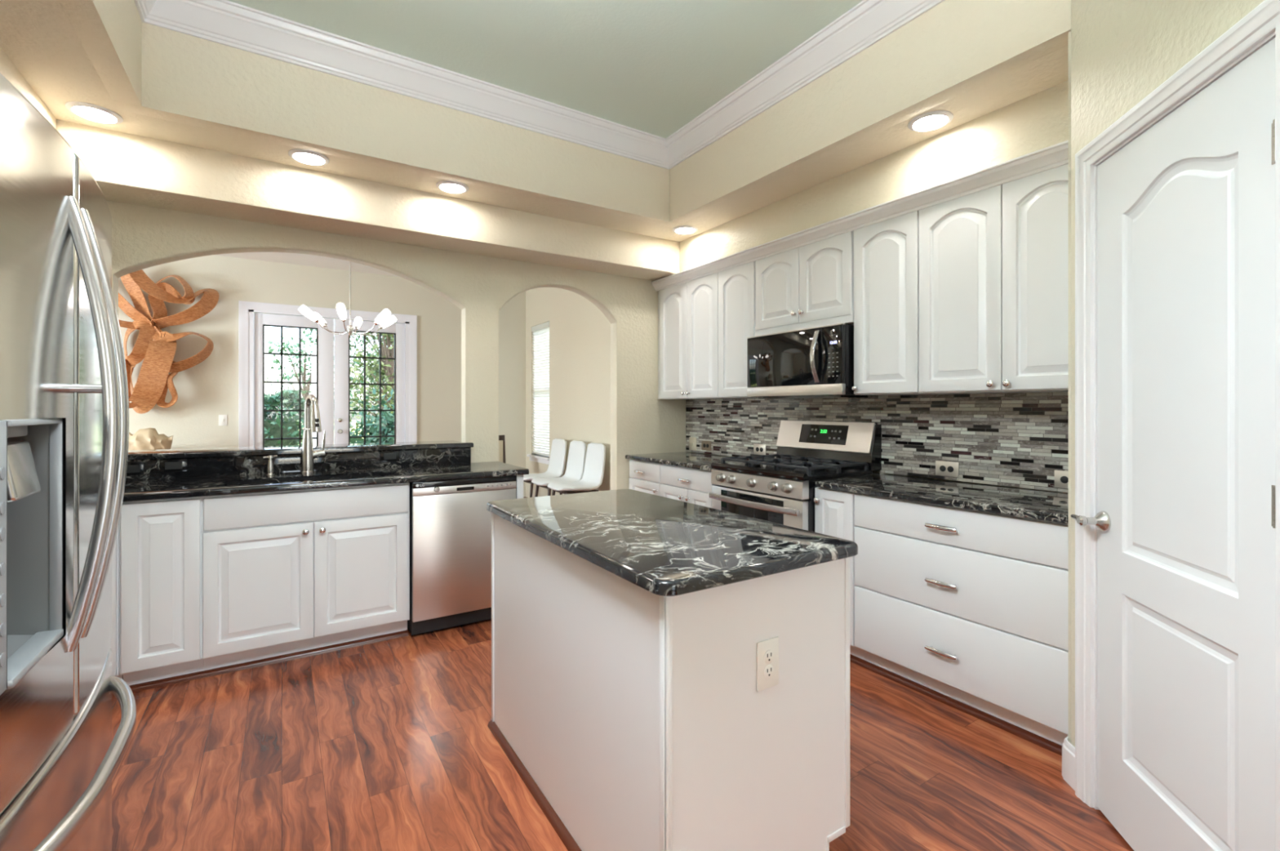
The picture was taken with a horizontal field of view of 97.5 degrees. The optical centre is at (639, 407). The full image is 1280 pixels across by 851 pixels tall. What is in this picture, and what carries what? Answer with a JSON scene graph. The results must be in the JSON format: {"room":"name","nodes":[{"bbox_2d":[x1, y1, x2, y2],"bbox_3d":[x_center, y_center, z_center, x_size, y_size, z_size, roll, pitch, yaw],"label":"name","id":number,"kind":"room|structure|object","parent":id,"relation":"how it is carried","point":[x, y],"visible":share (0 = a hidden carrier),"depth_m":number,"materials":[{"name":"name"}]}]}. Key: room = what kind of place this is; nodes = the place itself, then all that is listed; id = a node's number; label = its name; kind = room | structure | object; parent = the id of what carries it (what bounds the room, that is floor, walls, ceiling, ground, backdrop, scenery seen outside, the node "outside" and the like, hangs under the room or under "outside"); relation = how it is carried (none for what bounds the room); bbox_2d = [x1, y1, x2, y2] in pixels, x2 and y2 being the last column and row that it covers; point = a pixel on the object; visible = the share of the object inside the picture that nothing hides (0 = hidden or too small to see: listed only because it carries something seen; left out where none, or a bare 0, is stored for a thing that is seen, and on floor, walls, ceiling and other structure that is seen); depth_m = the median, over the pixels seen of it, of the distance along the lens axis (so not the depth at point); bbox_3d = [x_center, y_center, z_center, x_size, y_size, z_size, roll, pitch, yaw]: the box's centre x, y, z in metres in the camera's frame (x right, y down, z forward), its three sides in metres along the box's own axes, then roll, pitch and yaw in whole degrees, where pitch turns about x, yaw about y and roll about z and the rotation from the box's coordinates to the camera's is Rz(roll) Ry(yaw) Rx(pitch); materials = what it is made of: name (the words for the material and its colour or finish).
{"room":"kitchen","nodes":[
{"label":"kitchen","id":0,"kind":"room"},
{"bbox_2d":[0,47,56,128],"bbox_3d":[-1.552,-1.173,0.475,0.335,0.379,4.870,0,0,-33],"label":"wall","id":1,"kind":"structure","parent":0,"point":[8,70],"depth_m":2.27,"materials":[{"name":"beige paint"}]},
{"bbox_2d":[118,254,525,496],"bbox_3d":[-5.139,-0.309,6.175,8.380,3.250,0.140,0,0,-33],"label":"wall","id":2,"kind":"structure","parent":0,"point":[208,389],"depth_m":6.71,"materials":[{"name":"beige paint"}]},
{"bbox_2d":[118,269,218,413],"bbox_3d":[-5.117,-0.709,5.884,1.119,1.544,0.395,0,0,-33],"label":"wall sculpture","id":3,"kind":"object","parent":2,"relation":"attached to","point":[157,348],"visible":0.88,"depth_m":5.86,"materials":[{"name":"brown wood"}]},
{"bbox_2d":[218,414,227,425],"bbox_3d":[-4.718,0.143,6.351,0.080,0.125,0.016,0,0,-33],"label":"light switch","id":4,"kind":"object","parent":2,"relation":"attached to","point":[223,419],"visible":1,"depth_m":6.35,"materials":[{"name":"white plastic"}]},
{"bbox_2d":[253,312,333,446],"bbox_3d":[-4.157,0.100,6.767,0.817,2.408,0.049,0,0,-33],"label":"door","id":5,"kind":"structure","parent":2,"relation":"in","point":[325,339],"depth_m":6.76,"materials":[{"name":"white paint"}]},
{"bbox_2d":[238,300,417,446],"bbox_3d":[-3.816,0.046,6.998,1.931,2.540,0.156,0,0,-33],"label":"door frame","id":6,"kind":"structure","parent":2,"relation":"attached to","point":[246,309],"depth_m":6.60,"materials":[{"name":"white paint"}]},
{"bbox_2d":[333,318,404,444],"bbox_3d":[-3.445,0.100,7.181,0.818,2.408,0.117,0,0,-33],"label":"door","id":7,"kind":"structure","parent":2,"relation":"in","point":[342,356],"depth_m":7.16,"materials":[{"name":"white paint"}]},
{"bbox_2d":[213,252,528,291],"bbox_3d":[-4.120,-1.774,4.577,8.380,0.120,3.950,0,0,-33],"label":"ceiling","id":8,"kind":"structure","parent":0,"point":[305,260],"depth_m":6.56,"materials":[{"name":"beige paint"}]},
{"bbox_2d":[297,261,396,336],"bbox_3d":[-2.765,-1.199,5.354,0.852,1.030,0.845,0,0,-33],"label":"chandelier","id":9,"kind":"object","parent":8,"relation":"hanging from","point":[340,307],"visible":0.92,"depth_m":5.32,"materials":[{"name":"white glass"}]},
{"bbox_2d":[106,200,685,489],"bbox_3d":[-1.409,-0.064,3.899,4.260,2.759,0.110,0,0,-33],"label":"wall","id":10,"kind":"structure","parent":0,"point":[144,237],"depth_m":4.01,"materials":[{"name":"beige paint"}]},
{"bbox_2d":[125,447,471,480],"bbox_3d":[-2.180,0.331,3.321,2.338,0.110,0.035,0,0,-33],"label":"backsplash","id":11,"kind":"structure","parent":10,"relation":"attached to","point":[283,463],"depth_m":3.37,"materials":[{"name":"black stone"}]},
{"bbox_2d":[126,461,144,475],"bbox_3d":[-2.686,0.324,2.972,0.090,0.070,0.010,0,0,-33],"label":"outlet","id":12,"kind":"object","parent":11,"relation":"attached to","point":[133,468],"visible":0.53,"depth_m":2.98,"materials":[{"name":"black plastic"}]},
{"bbox_2d":[126,464,139,472],"bbox_3d":[-2.684,0.324,2.969,0.058,0.039,0.004,0,0,-33],"label":"receptacle","id":13,"kind":"object","parent":12,"relation":"attached to","point":[131,468],"depth_m":2.97,"materials":[{"name":"black plastic"}]},
{"bbox_2d":[160,458,186,472],"bbox_3d":[-2.544,0.316,3.062,0.115,0.070,0.010,0,0,-33],"label":"outlet","id":14,"kind":"object","parent":11,"relation":"attached to","point":[169,464],"visible":1,"depth_m":3.06,"materials":[{"name":"black plastic"}]},
{"bbox_2d":[164,461,182,469],"bbox_3d":[-2.542,0.316,3.060,0.074,0.039,0.004,0,0,-33],"label":"receptacle","id":15,"kind":"object","parent":14,"relation":"attached to","point":[168,464],"depth_m":3.06,"materials":[{"name":"black plastic"}]},
{"bbox_2d":[380,450,399,462],"bbox_3d":[-1.625,0.316,3.649,0.115,0.070,0.010,0,0,-33],"label":"outlet","id":16,"kind":"object","parent":11,"relation":"attached to","point":[385,455],"visible":1,"depth_m":3.64,"materials":[{"name":"black"}]},
{"bbox_2d":[383,453,395,459],"bbox_3d":[-1.624,0.316,3.646,0.074,0.039,0.004,0,0,-33],"label":"receptacle","id":17,"kind":"object","parent":16,"relation":"attached to","point":[386,455],"depth_m":3.64,"materials":[{"name":"black"}]},
{"bbox_2d":[127,440,473,460],"bbox_3d":[-2.246,0.260,3.433,2.348,0.032,0.355,0,0,-33],"label":"bar ledge","id":18,"kind":"object","parent":10,"relation":"on","point":[343,447],"visible":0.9,"depth_m":3.33,"materials":[{"name":"black stone"}]},
{"bbox_2d":[0,0,1071,242],"bbox_3d":[0.561,-1.633,0.720,4.360,0.582,7.410,0,0,-33],"label":"ceiling","id":19,"kind":"structure","parent":0,"point":[953,42],"depth_m":2.80,"materials":[{"name":"beige paint"}]},
{"bbox_2d":[65,101,123,124],"bbox_3d":[-2.483,-1.337,2.555,0.190,0.011,0.190,0,0,-33],"label":"recessed light","id":20,"kind":"object","parent":19,"relation":"in","point":[94,113],"visible":1,"depth_m":2.55,"materials":[{"name":"white"}]},
{"bbox_2d":[72,106,115,121],"bbox_3d":[-2.483,-1.339,2.555,0.147,0.002,0.147,0,0,-33],"label":"diffuser","id":21,"kind":"object","parent":20,"relation":"attached to","point":[95,113],"depth_m":2.55,"materials":[{"name":"white plastic"}]},
{"bbox_2d":[288,148,328,165],"bbox_3d":[-1.774,-1.337,3.008,0.190,0.011,0.190,0,0,-33],"label":"recessed light","id":22,"kind":"object","parent":19,"relation":"in","point":[304,156],"visible":1,"depth_m":3.00,"materials":[{"name":"white"}]},
{"bbox_2d":[293,152,324,164],"bbox_3d":[-1.774,-1.339,3.008,0.147,0.002,0.147,0,0,-33],"label":"diffuser","id":23,"kind":"object","parent":22,"relation":"attached to","point":[304,157],"depth_m":3.01,"materials":[{"name":"white plastic"}]},
{"bbox_2d":[435,180,468,193],"bbox_3d":[-1.140,-1.337,3.413,0.190,0.011,0.190,0,0,-33],"label":"recessed light","id":24,"kind":"object","parent":19,"relation":"in","point":[448,186],"visible":1,"depth_m":3.40,"materials":[{"name":"white"}]},
{"bbox_2d":[440,183,464,191],"bbox_3d":[-1.140,-1.339,3.413,0.147,0.002,0.147,0,0,-33],"label":"diffuser","id":25,"kind":"object","parent":24,"relation":"attached to","point":[443,187],"depth_m":3.41,"materials":[{"name":"white plastic"}]},
{"bbox_2d":[672,225,697,234],"bbox_3d":[0.341,-1.337,4.233,0.190,0.011,0.190,0,0,-33],"label":"recessed light","id":26,"kind":"object","parent":19,"relation":"in","point":[683,229],"visible":1,"depth_m":4.22,"materials":[{"name":"white"}]},
{"bbox_2d":[675,227,694,233],"bbox_3d":[0.341,-1.339,4.233,0.147,0.002,0.147,0,0,-33],"label":"diffuser","id":27,"kind":"object","parent":26,"relation":"attached to","point":[678,230],"depth_m":4.24,"materials":[{"name":"white plastic"}]},
{"bbox_2d":[907,110,953,132],"bbox_3d":[1.361,-1.337,2.630,0.190,0.011,0.190,0,0,-33],"label":"recessed light","id":28,"kind":"object","parent":19,"relation":"in","point":[933,120],"visible":1,"depth_m":2.62,"materials":[{"name":"white"}]},
{"bbox_2d":[913,115,947,129],"bbox_3d":[1.361,-1.339,2.630,0.147,0.002,0.147,0,0,-33],"label":"diffuser","id":29,"kind":"object","parent":28,"relation":"attached to","point":[923,122],"depth_m":2.63,"materials":[{"name":"white"}]},
{"bbox_2d":[226,0,862,138],"bbox_3d":[0.635,-1.924,0.696,4.660,0.100,7.490,0,0,-33],"label":"ceiling","id":30,"kind":"structure","parent":0,"point":[653,67],"depth_m":2.87,"materials":[{"name":"paint"}]},
{"bbox_2d":[56,80,1068,280],"bbox_3d":[-0.540,-1.220,2.537,4.260,0.287,3.122,0,0,-33],"label":"soffit","id":31,"kind":"structure","parent":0,"point":[126,168],"depth_m":3.17,"materials":[{"name":"beige paint"}]},
{"bbox_2d":[111,496,1133,850],"bbox_3d":[-2.065,1.366,1.470,8.500,0.100,11.500,0,0,-33],"label":"floor","id":32,"kind":"structure","parent":0,"point":[389,744],"depth_m":2.03,"materials":[{"name":"brown wood"}]},
{"bbox_2d":[0,73,136,850],"bbox_3d":[-1.398,0.413,0.851,0.919,1.805,0.910,0,0,-33],"label":"refrigerator","id":33,"kind":"object","parent":32,"relation":"on","point":[64,401],"visible":1,"depth_m":0.99,"materials":[{"name":"grey metal"}]},
{"bbox_2d":[110,524,123,679],"bbox_3d":[-2.747,0.872,2.594,0.596,0.888,0.550,0,0,-33],"label":"base cabinet","id":34,"kind":"object","parent":32,"relation":"on","point":[114,646],"visible":0.02,"depth_m":2.52,"materials":[{"name":"white paint"}]},
{"bbox_2d":[119,496,204,684],"bbox_3d":[-2.369,0.872,2.836,0.297,0.888,0.550,0,0,-33],"label":"base cabinet","id":35,"kind":"object","parent":32,"relation":"on","point":[161,540],"visible":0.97,"depth_m":2.61,"materials":[{"name":"white paint"}]},
{"bbox_2d":[202,482,409,670],"bbox_3d":[-1.841,0.872,3.155,0.938,0.888,0.581,0,0,-33],"label":"base cabinet","id":36,"kind":"object","parent":32,"relation":"on","point":[291,571],"visible":1,"depth_m":2.91,"materials":[{"name":"white paint"}]},
{"bbox_2d":[111,629,408,696],"bbox_3d":[-2.118,1.303,2.756,1.835,0.026,0.026,0,0,-33],"label":"trim","id":37,"kind":"structure","parent":36,"relation":"attached to","point":[211,672],"depth_m":2.87,"materials":[{"name":"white wood"}]},
{"bbox_2d":[122,461,528,501],"bbox_3d":[-1.930,0.404,3.110,2.532,0.033,0.610,0,0,-33],"label":"countertop","id":38,"kind":"structure","parent":36,"relation":"on","point":[164,488],"depth_m":3.08,"materials":[{"name":"black stone"}]},
{"bbox_2d":[262,454,277,475],"bbox_3d":[-2.137,0.331,3.244,0.044,0.112,0.076,0,0,4],"label":"soap dispenser","id":39,"kind":"object","parent":38,"relation":"on","point":[270,468],"visible":1,"depth_m":3.23,"materials":[{"name":"silver metal"}]},
{"bbox_2d":[300,393,325,473],"bbox_3d":[-1.910,0.153,3.318,0.206,0.467,0.129,0,0,42],"label":"faucet","id":40,"kind":"object","parent":38,"relation":"on","point":[312,414],"visible":1,"depth_m":3.32,"materials":[{"name":"silver metal"}]},
{"bbox_2d":[407,475,516,635],"bbox_3d":[-1.175,0.871,3.569,0.610,0.891,0.575,0,0,-33],"label":"dishwasher","id":41,"kind":"object","parent":32,"relation":"on","point":[451,521],"visible":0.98,"depth_m":3.29,"materials":[{"name":"silver metal"}]},
{"bbox_2d":[498,435,505,462],"bbox_3d":[-1.880,0.840,7.192,0.460,0.952,0.487,0,0,-33],"label":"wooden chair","id":42,"kind":"object","parent":32,"relation":"on","point":[501,437],"visible":0.17,"depth_m":7.45,"materials":[{"name":"brown wood"}]},
{"bbox_2d":[515,474,523,498],"bbox_3d":[-0.915,0.869,3.791,0.043,0.895,0.595,0,0,-33],"label":"end panel","id":43,"kind":"object","parent":32,"relation":"on","point":[519,490],"visible":0.13,"depth_m":3.54,"materials":[{"name":"white paint"}]},
{"bbox_2d":[523,438,566,497],"bbox_3d":[-1.204,0.854,6.871,0.562,0.928,0.450,0,0,-33],"label":"dining chair","id":44,"kind":"object","parent":32,"relation":"on","point":[556,467],"visible":0.62,"depth_m":6.89,"materials":[{"name":"white plastic"}]},
{"bbox_2d":[531,440,586,497],"bbox_3d":[-0.925,0.854,6.433,0.562,0.928,0.450,0,0,-33],"label":"dining chair","id":45,"kind":"object","parent":32,"relation":"on","point":[575,468],"visible":0.68,"depth_m":6.46,"materials":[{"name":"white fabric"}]},
{"bbox_2d":[547,442,605,495],"bbox_3d":[-0.677,0.854,6.045,0.562,0.928,0.450,0,0,-33],"label":"dining chair","id":46,"kind":"object","parent":32,"relation":"on","point":[594,465],"visible":0.81,"depth_m":6.05,"materials":[{"name":"white plastic"}]},
{"bbox_2d":[629,458,661,495],"bbox_3d":[0.267,0.870,4.626,0.649,0.892,0.459,0,0,-33],"label":"base cabinet","id":47,"kind":"object","parent":32,"relation":"on","point":[645,476],"visible":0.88,"depth_m":4.45,"materials":[{"name":"white paint"}]},
{"bbox_2d":[487,512,849,850],"bbox_3d":[-0.002,0.870,1.984,0.697,0.893,1.252,0,0,-33],"label":"kitchen island","id":48,"kind":"object","parent":32,"relation":"on","point":[634,717],"visible":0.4,"depth_m":1.51,"materials":[{"name":"white paint"}]},
{"bbox_2d":[486,488,857,595],"bbox_3d":[-0.002,0.405,1.971,0.706,0.033,1.300,0,0,-33],"label":"island countertop","id":49,"kind":"structure","parent":48,"relation":"on","point":[661,545],"depth_m":1.66,"materials":[{"name":"black stone"}]},
{"bbox_2d":[756,635,778,691],"bbox_3d":[0.332,0.664,1.455,0.077,0.125,0.009,0,0,-33],"label":"outlet","id":50,"kind":"object","parent":48,"relation":"attached to","point":[767,650],"visible":1,"depth_m":1.45,"materials":[{"name":"white plastic"}]},
{"bbox_2d":[764,649,773,663],"bbox_3d":[0.334,0.644,1.453,0.035,0.035,0.002,0,0,-33],"label":"receptacle","id":51,"kind":"object","parent":50,"relation":"attached to","point":[768,654],"depth_m":1.45,"materials":[{"name":"white plastic"}]},
{"bbox_2d":[764,664,773,678],"bbox_3d":[0.334,0.683,1.453,0.035,0.035,0.002,0,0,-33],"label":"receptacle","id":52,"kind":"object","parent":50,"relation":"attached to","point":[768,668],"depth_m":1.45,"materials":[{"name":"white plastic"}]},
{"bbox_2d":[660,463,717,507],"bbox_3d":[0.556,0.870,4.172,0.649,0.892,0.615,0,0,-33],"label":"base cabinet","id":53,"kind":"object","parent":32,"relation":"on","point":[694,486],"visible":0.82,"depth_m":3.99,"materials":[{"name":"white paint"}]},
{"bbox_2d":[625,451,749,471],"bbox_3d":[0.462,0.406,4.330,0.639,0.032,1.173,0,0,-33],"label":"countertop","id":54,"kind":"structure","parent":53,"relation":"on","point":[697,460],"depth_m":4.30,"materials":[{"name":"black stone"}]},
{"bbox_2d":[709,420,881,531],"bbox_3d":[0.930,0.703,3.477,0.741,1.226,0.760,0,0,-33],"label":"gas range","id":55,"kind":"object","parent":32,"relation":"on","point":[780,490],"visible":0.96,"depth_m":3.36,"materials":[{"name":"silver metal"}]},
{"bbox_2d":[711,453,872,480],"bbox_3d":[0.914,0.353,3.467,0.598,0.073,0.760,0,0,-33],"label":"cooktop","id":56,"kind":"object","parent":55,"relation":"in","point":[785,467],"depth_m":3.33,"materials":[{"name":"grey metal"}]},
{"bbox_2d":[813,486,863,658],"bbox_3d":[1.252,0.870,3.088,0.642,0.892,0.246,0,0,-33],"label":"base cabinet","id":57,"kind":"object","parent":32,"relation":"on","point":[834,509],"visible":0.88,"depth_m":2.90,"materials":[{"name":"white paint"}]},
{"bbox_2d":[854,492,1068,745],"bbox_3d":[1.567,0.870,2.589,0.649,0.892,0.934,0,0,-33],"label":"base cabinet","id":58,"kind":"object","parent":32,"relation":"on","point":[969,606],"visible":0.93,"depth_m":2.35,"materials":[{"name":"white paint"}]},
{"bbox_2d":[815,473,1068,524],"bbox_3d":[1.515,0.406,2.681,0.639,0.032,1.150,0,0,-33],"label":"countertop","id":59,"kind":"structure","parent":58,"relation":"on","point":[1041,504],"depth_m":2.54,"materials":[{"name":"black stone"}]},
{"bbox_2d":[849,653,1062,755],"bbox_3d":[1.321,1.303,2.575,0.026,0.026,1.180,0,0,-33],"label":"trim","id":60,"kind":"structure","parent":58,"relation":"attached to","point":[1021,732],"depth_m":2.43,"materials":[{"name":"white wood"}]},
{"bbox_3d":[-5.757,0.866,5.163,2.150,0.900,0.800,0,0,-33],"label":"sofa","id":61,"kind":"object","parent":32,"relation":"on","visible":0},
{"bbox_2d":[128,427,173,450],"bbox_3d":[-4.921,0.394,5.587,0.428,0.387,0.248,0,0,-33],"label":"pillow","id":62,"kind":"object","parent":61,"relation":"on","point":[148,438],"visible":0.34,"depth_m":5.53,"materials":[{"name":"beige fabric"}]},
{"bbox_2d":[525,287,1068,497],"bbox_3d":[0.222,-0.309,5.433,0.140,3.250,7.180,0,0,-33],"label":"wall","id":63,"kind":"structure","parent":0,"point":[580,333],"depth_m":6.99,"materials":[{"name":"beige paint"}]},
{"bbox_2d":[526,320,549,464],"bbox_3d":[-1.372,-0.202,7.856,0.160,1.935,0.760,0,0,-33],"label":"window","id":64,"kind":"structure","parent":63,"relation":"in","point":[540,340],"depth_m":7.86,"materials":[{"name":"white glass"}]},
{"bbox_2d":[657,272,738,399],"bbox_3d":[0.480,-0.545,4.560,0.359,0.947,0.805,0,0,-33],"label":"upper cabinet","id":65,"kind":"object","parent":63,"relation":"attached to","point":[688,312],"visible":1,"depth_m":4.43,"materials":[{"name":"white paint"}]},
{"bbox_2d":[651,140,1068,291],"bbox_3d":[0.961,-1.034,3.494,0.065,0.076,3.120,0,0,-33],"label":"crown molding","id":66,"kind":"structure","parent":65,"relation":"attached to","point":[1056,155],"depth_m":2.90,"materials":[{"name":"white wood"}]},
{"bbox_2d":[718,261,758,398],"bbox_3d":[0.814,-0.545,4.067,0.328,0.947,0.381,0,0,-33],"label":"upper cabinet","id":67,"kind":"object","parent":63,"relation":"attached to","point":[736,285],"visible":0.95,"depth_m":3.98,"materials":[{"name":"white paint"}]},
{"bbox_2d":[755,231,853,335],"bbox_3d":[1.112,-0.750,3.570,0.359,0.538,0.774,0,0,-33],"label":"upper cabinet","id":68,"kind":"object","parent":63,"relation":"attached to","point":[815,281],"depth_m":3.44,"materials":[{"name":"white paint"}]},
{"bbox_2d":[746,323,884,399],"bbox_3d":[1.069,-0.266,3.547,0.452,0.414,0.760,0,0,-33],"label":"microwave","id":69,"kind":"object","parent":68,"relation":"attached to","point":[816,362],"visible":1,"depth_m":3.36,"materials":[{"name":"black"}]},
{"bbox_2d":[685,391,1068,492],"bbox_3d":[1.251,0.158,3.680,0.010,0.462,3.118,0,0,-33],"label":"tile backsplash","id":70,"kind":"structure","parent":63,"relation":"attached to","point":[1011,439],"depth_m":3.08,"materials":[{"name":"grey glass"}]},
{"bbox_2d":[688,436,696,450],"bbox_3d":[0.457,0.316,4.901,0.016,0.115,0.100,0,0,-33],"label":"light switch","id":71,"kind":"object","parent":70,"relation":"attached to","point":[692,441],"visible":1,"depth_m":4.90,"materials":[{"name":"beige plastic"}]},
{"bbox_2d":[701,440,711,450],"bbox_3d":[0.560,0.321,4.747,0.009,0.080,0.125,0,0,-33],"label":"outlet","id":72,"kind":"object","parent":70,"relation":"attached to","point":[705,445],"visible":1,"depth_m":4.74,"materials":[{"name":"brown"}]},
{"bbox_2d":[753,443,765,454],"bbox_3d":[0.898,0.314,4.216,0.009,0.080,0.125,0,0,-33],"label":"outlet","id":73,"kind":"object","parent":70,"relation":"attached to","point":[758,449],"visible":0.96,"depth_m":4.21,"materials":[{"name":"beige"}]},
{"bbox_2d":[755,447,763,451],"bbox_3d":[0.896,0.314,4.214,0.003,0.033,0.075,0,0,-33],"label":"receptacle","id":74,"kind":"object","parent":73,"relation":"attached to","point":[757,449],"depth_m":4.21,"materials":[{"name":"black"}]},
{"bbox_2d":[935,460,959,477],"bbox_3d":[1.656,0.330,3.029,0.009,0.080,0.125,0,0,-33],"label":"outlet","id":75,"kind":"object","parent":70,"relation":"attached to","point":[951,468],"visible":1,"depth_m":3.02,"materials":[{"name":"beige"}]},
{"bbox_2d":[939,465,953,471],"bbox_3d":[1.653,0.330,3.027,0.003,0.033,0.075,0,0,-33],"label":"receptacle","id":76,"kind":"object","parent":75,"relation":"attached to","point":[942,468],"depth_m":3.03,"materials":[{"name":"black"}]},
{"bbox_2d":[1054,470,1068,488],"bbox_3d":[1.958,0.330,2.555,0.009,0.080,0.125,0,0,-33],"label":"outlet","id":77,"kind":"object","parent":70,"relation":"attached to","point":[1061,477],"visible":0.48,"depth_m":2.58,"materials":[{"name":"beige plastic"}]},
{"bbox_2d":[1060,475,1068,483],"bbox_3d":[1.956,0.330,2.553,0.003,0.033,0.075,0,0,-33],"label":"receptacle","id":78,"kind":"object","parent":77,"relation":"attached to","point":[1064,479],"depth_m":2.57,"materials":[{"name":"black plastic"}]},
{"bbox_2d":[851,210,945,395],"bbox_3d":[1.426,-0.545,3.079,0.359,0.947,0.383,0,0,-33],"label":"upper cabinet","id":79,"kind":"object","parent":63,"relation":"attached to","point":[886,252],"visible":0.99,"depth_m":2.99,"materials":[{"name":"white paint"}]},
{"bbox_2d":[919,163,1068,394],"bbox_3d":[1.736,-0.545,2.594,0.359,0.947,0.765,0,0,-33],"label":"upper cabinet","id":80,"kind":"object","parent":63,"relation":"attached to","point":[993,261],"visible":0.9,"depth_m":2.52,"materials":[{"name":"white paint"}]},
{"bbox_2d":[1068,31,1071,742],"bbox_3d":[1.843,-0.309,2.142,0.668,3.250,0.108,0,0,-33],"label":"wall","id":81,"kind":"structure","parent":0,"point":[1069,33],"depth_m":2.00,"materials":[{"name":"beige paint"}]},
{"bbox_2d":[1062,735,1075,790],"bbox_3d":[1.793,1.248,2.143,0.752,0.135,0.084,0,0,-33],"label":"baseboard","id":82,"kind":"structure","parent":81,"relation":"attached to","point":[1068,748],"depth_m":1.97,"materials":[{"name":"white wood"}]},
{"bbox_2d":[1071,0,1264,746],"bbox_3d":[1.472,-0.309,1.493,0.110,3.250,0.980,0,0,12],"label":"wall","id":83,"kind":"structure","parent":0,"point":[1122,51],"depth_m":1.73,"materials":[{"name":"beige paint"}]},
{"bbox_2d":[133,0,945,169],"bbox_3d":[0.234,-1.796,1.339,2.889,0.155,4.606,0,0,-33],"label":"crown molding","id":84,"kind":"structure","parent":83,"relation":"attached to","point":[224,22],"depth_m":2.98,"materials":[{"name":"white wood"}]},
{"bbox_2d":[1071,37,1275,850],"bbox_3d":[1.408,0.258,1.535,0.106,2.093,0.729,0,0,12],"label":"door","id":85,"kind":"structure","parent":83,"relation":"in","point":[1184,520],"depth_m":1.45,"materials":[{"name":"white paint"}]},
{"bbox_2d":[1075,0,1279,850],"bbox_3d":[1.461,0.226,1.503,0.136,2.181,0.817,0,0,12],"label":"door frame","id":86,"kind":"structure","parent":83,"relation":"attached to","point":[1261,25],"depth_m":1.85,"materials":[{"name":"white wood"}]},
{"label":"outside","id":87,"kind":"structure","parent":0,"visible":0},
{"bbox_2d":[297,419,373,441],"bbox_3d":[-20.999,1.436,32.899,80.000,0.120,61.940,0,0,-33],"label":"ground","id":88,"kind":"structure","parent":87,"point":[353,420],"depth_m":44.30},
{"bbox_2d":[264,388,305,445],"bbox_3d":[-7.720,0.497,10.012,3.105,1.769,1.360,0,0,-33],"label":"hedge","id":89,"kind":"object","parent":88,"relation":"on","point":[290,397],"visible":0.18,"depth_m":10.31,"materials":[{"name":"green plant"}]},
{"bbox_2d":[264,328,361,444],"bbox_3d":[-8.223,-0.375,14.151,2.290,3.507,2.497,0,0,-33],"label":"tree","id":90,"kind":"object","parent":88,"relation":"on","point":[305,391],"visible":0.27,"depth_m":13.82,"materials":[{"name":"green plant"}]},
{"bbox_2d":[311,353,316,444],"bbox_3d":[-5.017,0.271,8.649,0.080,2.210,0.080,0,0,-33],"label":"porch post","id":91,"kind":"object","parent":88,"relation":"on","point":[313,359],"visible":0.24,"depth_m":8.62,"materials":[{"name":"white"}]},
{"bbox_2d":[350,333,394,437],"bbox_3d":[-5.870,-1.098,13.238,3.082,4.952,2.711,0,0,-33],"label":"tree","id":92,"kind":"object","parent":88,"relation":"on","point":[387,365],"visible":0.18,"depth_m":13.04,"materials":[{"name":"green plant"}]},
{"bbox_2d":[350,387,394,443],"bbox_3d":[-4.491,0.634,10.257,2.041,1.990,2.196,0,0,-33],"label":"bush","id":93,"kind":"object","parent":88,"relation":"on","point":[387,418],"visible":0.24,"depth_m":9.82,"materials":[{"name":"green plant"}]},
{"bbox_2d":[350,332,394,409],"bbox_3d":[-7.520,-1.827,17.408,4.519,6.407,3.903,0,0,-33],"label":"tree","id":94,"kind":"object","parent":88,"relation":"on","point":[357,335],"visible":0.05,"depth_m":16.20,"materials":[{"name":"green plant"}]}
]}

